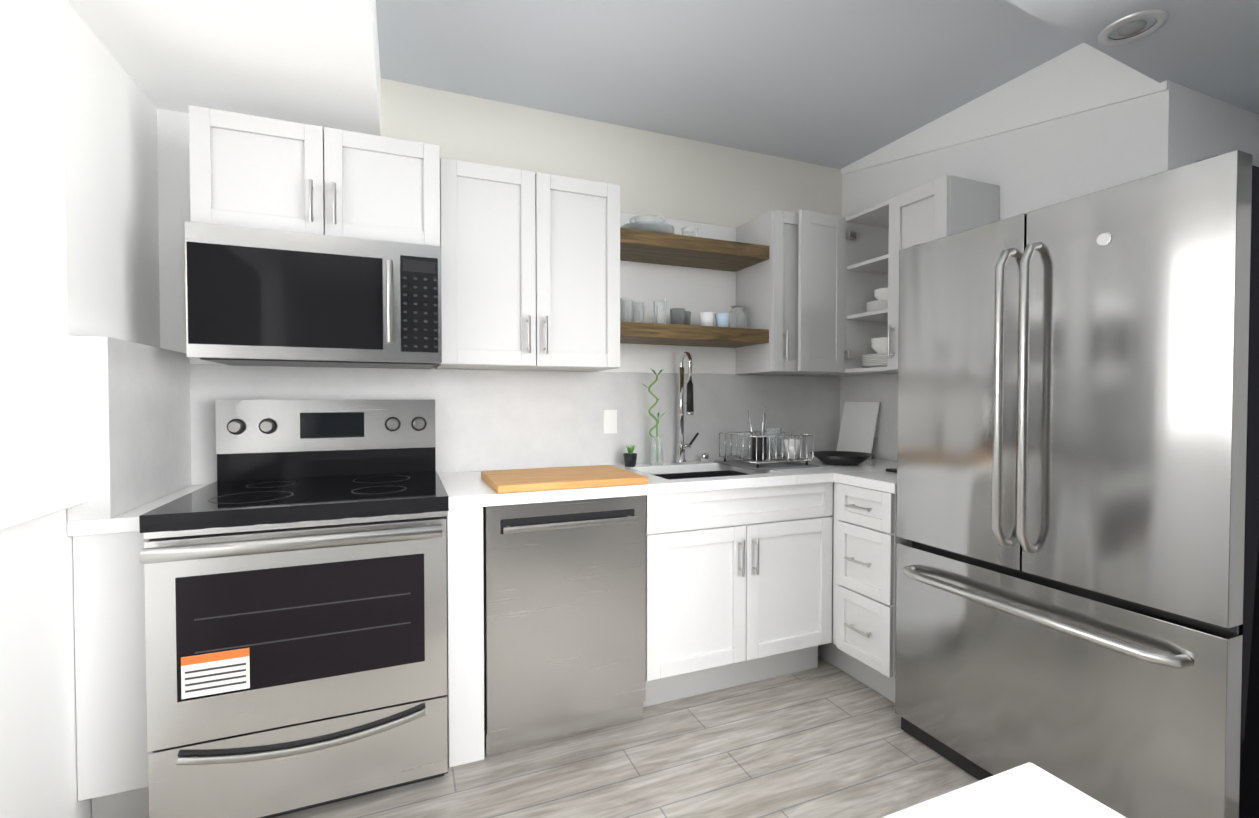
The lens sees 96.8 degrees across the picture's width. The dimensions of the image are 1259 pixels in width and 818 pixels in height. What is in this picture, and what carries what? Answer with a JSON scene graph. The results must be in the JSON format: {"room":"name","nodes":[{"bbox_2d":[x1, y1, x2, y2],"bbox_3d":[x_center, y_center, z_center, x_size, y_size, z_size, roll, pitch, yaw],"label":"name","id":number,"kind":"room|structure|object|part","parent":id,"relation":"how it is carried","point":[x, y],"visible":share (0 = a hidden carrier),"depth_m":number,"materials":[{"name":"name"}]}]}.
{"room":"kitchen","nodes":[
{"label":"kitchen","id":0,"kind":"room"},
{"bbox_2d":[0,0,159,817],"bbox_3d":[-0.980,-0.136,0.043,0.140,2.750,4.300,0,1,-22],"label":"wall","id":1,"kind":"structure","parent":0,"point":[79,239],"depth_m":1.46,"materials":[{"name":"white paint"}]},
{"bbox_2d":[0,475,89,530],"bbox_3d":[-1.075,0.235,0.270,0.250,0.070,2.680,0,1,-22],"label":"sill","id":2,"kind":"structure","parent":1,"relation":"on","point":[24,499],"depth_m":1.31,"materials":[{"name":"white paint"}]},
{"bbox_2d":[157,78,841,375],"bbox_3d":[-0.284,-0.187,2.755,3.800,2.750,0.204,0,1,-22],"label":"wall","id":3,"kind":"structure","parent":0,"point":[710,190],"depth_m":2.75,"materials":[{"name":"white paint"}]},
{"bbox_2d":[189,105,439,245],"bbox_3d":[-1.111,-0.780,2.071,0.756,0.378,0.418,0,1,-22],"label":"upper cabinet","id":4,"kind":"object","parent":3,"relation":"attached to","point":[251,171],"visible":0.75,"depth_m":1.90,"materials":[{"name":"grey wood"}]},
{"bbox_2d":[185,221,441,368],"bbox_3d":[-1.101,-0.376,2.053,0.754,0.423,0.475,0,1,-22],"label":"over-the-range microwave","id":5,"kind":"object","parent":4,"relation":"attached to","point":[259,297],"visible":1,"depth_m":1.86,"materials":[{"name":"silver metal"}]},
{"bbox_2d":[436,158,619,370],"bbox_3d":[-0.431,-0.565,2.383,0.731,0.780,0.363,0,1,-22],"label":"upper cabinet","id":6,"kind":"object","parent":3,"relation":"attached to","point":[530,270],"visible":1,"depth_m":2.24,"materials":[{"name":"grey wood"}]},
{"bbox_2d":[620,298,768,347],"bbox_3d":[0.262,-0.417,2.698,0.784,0.192,0.310,0,1,-22],"label":"shelf","id":7,"kind":"object","parent":3,"relation":"attached to","point":[669,334],"depth_m":2.61,"materials":[{"name":"brown wood"}]},
{"bbox_3d":[0.265,-0.450,2.676,0.686,0.126,0.186,0,1,-15],"label":"shelf items","id":8,"kind":"part","parent":7,"relation":"part of"},
{"bbox_2d":[620,215,768,271],"bbox_3d":[0.260,-0.804,2.697,0.784,0.156,0.297,0,1,-22],"label":"shelf","id":9,"kind":"object","parent":3,"relation":"attached to","point":[643,246],"depth_m":2.60,"materials":[{"name":"brown wood"}]},
{"bbox_3d":[0.142,-0.836,2.639,0.390,0.090,0.260,0,1,-22],"label":"shelf items","id":10,"kind":"part","parent":9,"relation":"part of"},
{"bbox_2d":[736,209,839,374],"bbox_3d":[0.831,-0.575,2.899,0.418,0.780,0.363,0,1,-22],"label":"upper cabinet","id":11,"kind":"object","parent":3,"relation":"attached to","point":[766,294],"visible":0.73,"depth_m":2.74,"materials":[{"name":"grey wood"}]},
{"bbox_2d":[273,656,978,817],"bbox_3d":[0.528,1.275,0.794,3.800,0.100,4.500,0,1,-22],"label":"floor","id":12,"kind":"structure","parent":0,"point":[824,739],"depth_m":1.87,"materials":[{"name":"grey wood"}]},
{"bbox_2d":[73,532,149,817],"bbox_3d":[-1.526,0.768,1.824,0.179,0.874,0.618,0,1,-22],"label":"cabinet filler","id":13,"kind":"object","parent":12,"relation":"on","point":[110,678],"visible":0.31,"depth_m":1.53,"materials":[{"name":"white wood"}]},
{"bbox_2d":[139,400,448,817],"bbox_3d":[-1.045,0.586,1.908,0.770,1.235,0.785,0,1,-22],"label":"range","id":14,"kind":"object","parent":12,"relation":"on","point":[293,558],"visible":1,"depth_m":1.63,"materials":[{"name":"silver metal"}]},
{"bbox_2d":[447,507,483,767],"bbox_3d":[-0.669,0.762,2.174,0.117,0.874,0.618,0,1,-22],"label":"panel","id":15,"kind":"object","parent":12,"relation":"on","point":[465,616],"visible":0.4,"depth_m":1.89,"materials":[{"name":"white wood"}]},
{"bbox_2d":[483,495,645,756],"bbox_3d":[-0.318,0.760,2.274,0.598,0.873,0.663,0,1,-22],"label":"dishwasher","id":16,"kind":"object","parent":12,"relation":"on","point":[564,619],"visible":0.94,"depth_m":2.00,"materials":[{"name":"silver metal"}]},
{"bbox_2d":[643,482,832,706],"bbox_3d":[0.374,0.754,2.581,0.905,0.874,0.654,0,1,-22],"label":"base cabinet","id":17,"kind":"object","parent":12,"relation":"on","point":[738,587],"visible":0.92,"depth_m":2.30,"materials":[{"name":"white wood"}]},
{"bbox_2d":[64,335,831,536],"bbox_3d":[-0.125,0.122,2.371,3.196,0.664,0.643,0,1,-22],"label":"countertop","id":18,"kind":"structure","parent":17,"relation":"on","point":[140,422],"depth_m":2.36,"materials":[{"name":"white stone"}]},
{"bbox_2d":[481,465,647,493],"bbox_3d":[-0.268,0.268,2.196,0.560,0.028,0.428,0,1,-22],"label":"cutting board","id":19,"kind":"object","parent":18,"relation":"on","point":[536,479],"visible":1,"depth_m":2.08,"materials":[{"name":"brown wood"}]},
{"bbox_2d":[603,410,616,433],"bbox_3d":[-0.093,0.061,2.715,0.070,0.115,0.004,0,1,-22],"label":"electrical outlet plate","id":20,"kind":"object","parent":18,"relation":"attached to","point":[609,421],"depth_m":2.71,"materials":[{"name":"white plastic"}]},
{"bbox_2d":[623,445,636,466],"bbox_3d":[0.003,0.222,2.667,0.068,0.102,0.066,0,1,-22],"label":"plant pot","id":21,"kind":"object","parent":18,"relation":"on","point":[630,457],"visible":1,"depth_m":2.65,"materials":[{"name":"black ceramic"}]},
{"bbox_2d":[643,368,663,465],"bbox_3d":[0.120,0.038,2.712,0.129,0.470,0.084,0,1,-22],"label":"vase","id":22,"kind":"object","parent":18,"relation":"on","point":[657,449],"visible":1,"depth_m":2.71,"materials":[{"name":"clear glass"}]},
{"bbox_2d":[676,352,708,463],"bbox_3d":[0.332,-0.006,2.786,0.178,0.554,0.136,0,1,-22],"label":"faucet","id":23,"kind":"object","parent":18,"relation":"on","point":[689,403],"visible":1,"depth_m":2.79,"materials":[{"name":"silver metal"}]},
{"bbox_2d":[714,406,818,470],"bbox_3d":[0.664,0.127,2.740,0.360,0.290,0.360,0,1,-22],"label":"dish rack","id":24,"kind":"object","parent":18,"relation":"on","point":[759,452],"visible":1,"depth_m":2.67,"materials":[{"name":"silver metal"}]},
{"bbox_2d":[810,451,873,465],"bbox_3d":[1.052,0.246,2.772,0.300,0.050,0.300,0,1,-22],"label":"bowl","id":25,"kind":"object","parent":18,"relation":"on","point":[846,458],"visible":0.98,"depth_m":2.71,"materials":[{"name":"black ceramic"}]},
{"bbox_2d":[818,482,911,702],"bbox_3d":[1.106,0.752,2.718,0.664,0.874,0.953,0,1,-22],"label":"drawers","id":26,"kind":"object","parent":12,"relation":"on","point":[861,647],"visible":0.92,"depth_m":2.31,"materials":[{"name":"white wood"}]},
{"bbox_2d":[832,374,897,493],"bbox_3d":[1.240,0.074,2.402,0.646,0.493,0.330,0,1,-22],"label":"countertop","id":27,"kind":"structure","parent":26,"relation":"on","point":[871,473],"depth_m":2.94,"materials":[{"name":"white stone"}]},
{"bbox_2d":[836,402,879,458],"bbox_3d":[1.253,0.112,3.073,0.070,0.304,0.250,0,1,-22],"label":"board","id":28,"kind":"object","parent":27,"relation":"on","point":[858,427],"visible":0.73,"depth_m":3.06,"materials":[{"name":"white ceramic"}]},
{"bbox_2d":[874,416,878,437],"bbox_3d":[1.320,0.095,3.024,0.003,0.115,0.070,0,1,-22],"label":"electrical outlet plate","id":29,"kind":"object","parent":27,"relation":"attached to","point":[877,425],"depth_m":2.99,"materials":[{"name":"white plastic"}]},
{"bbox_2d":[886,468,896,472],"bbox_3d":[1.322,0.272,2.429,0.300,0.012,0.240,0,1,-22],"label":"tray","id":30,"kind":"object","parent":27,"relation":"on","point":[894,470],"visible":0.12,"depth_m":2.46,"materials":[{"name":"black plastic"}]},
{"bbox_2d":[882,762,1125,817],"bbox_3d":[-0.121,0.784,-0.080,1.337,0.915,0.730,0,1,-22],"label":"countertop","id":31,"kind":"structure","parent":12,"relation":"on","point":[1028,790],"depth_m":0.45,"materials":[{"name":"white"}]},
{"bbox_2d":[895,150,1258,817],"bbox_3d":[1.443,0.310,1.771,0.745,1.793,0.900,0,1,-22],"label":"fridge","id":32,"kind":"object","parent":12,"relation":"on","point":[1077,582],"visible":0.98,"depth_m":1.48,"materials":[{"name":"silver metal"}]},
{"bbox_2d":[66,0,1258,135],"bbox_3d":[0.977,-1.303,0.929,4.770,0.450,4.500,0,1,-22],"label":"ceiling","id":33,"kind":"structure","parent":0,"point":[314,62],"depth_m":1.70,"materials":[{"name":"white paint"}]},
{"bbox_2d":[1098,9,1167,45],"bbox_3d":[1.435,-1.102,1.596,0.150,0.046,0.150,0,1,-22],"label":"recessed light","id":34,"kind":"object","parent":33,"relation":"in","point":[1135,27],"visible":0.83,"depth_m":1.59,"materials":[{"name":"white"}]},
{"bbox_2d":[376,0,1082,168],"bbox_3d":[0.981,-1.464,2.305,3.720,0.180,1.950,0,1,-22],"label":"ceiling","id":35,"kind":"structure","parent":0,"point":[839,84],"depth_m":2.20,"materials":[{"name":"white paint"}]},
{"bbox_2d":[840,81,1258,375],"bbox_3d":[2.635,-0.164,1.520,1.270,2.750,4.300,0,1,-22],"label":"wall","id":36,"kind":"structure","parent":0,"point":[1053,162],"depth_m":2.11,"materials":[{"name":"white paint"}]},
{"bbox_2d":[798,200,897,373],"bbox_3d":[1.141,-0.571,2.698,0.594,0.780,0.305,0,1,-22],"label":"upper cabinet","id":37,"kind":"object","parent":36,"relation":"attached to","point":[843,292],"visible":0.6,"depth_m":2.78,"materials":[{"name":"grey wood"}]},
{"bbox_2d":[888,175,999,369],"bbox_3d":[1.366,-0.567,2.465,0.353,0.780,0.293,0,1,-22],"label":"upper cabinet","id":38,"kind":"object","parent":36,"relation":"attached to","point":[944,206],"visible":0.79,"depth_m":2.37,"materials":[{"name":"grey wood"}]},
{"bbox_2d":[841,42,1168,174],"bbox_3d":[1.512,-1.228,2.554,0.011,0.299,1.498,0,1,-22],"label":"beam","id":39,"kind":"structure","parent":36,"relation":"attached to","point":[1082,77],"depth_m":2.25,"materials":[{"name":"white paint"}]}
]}

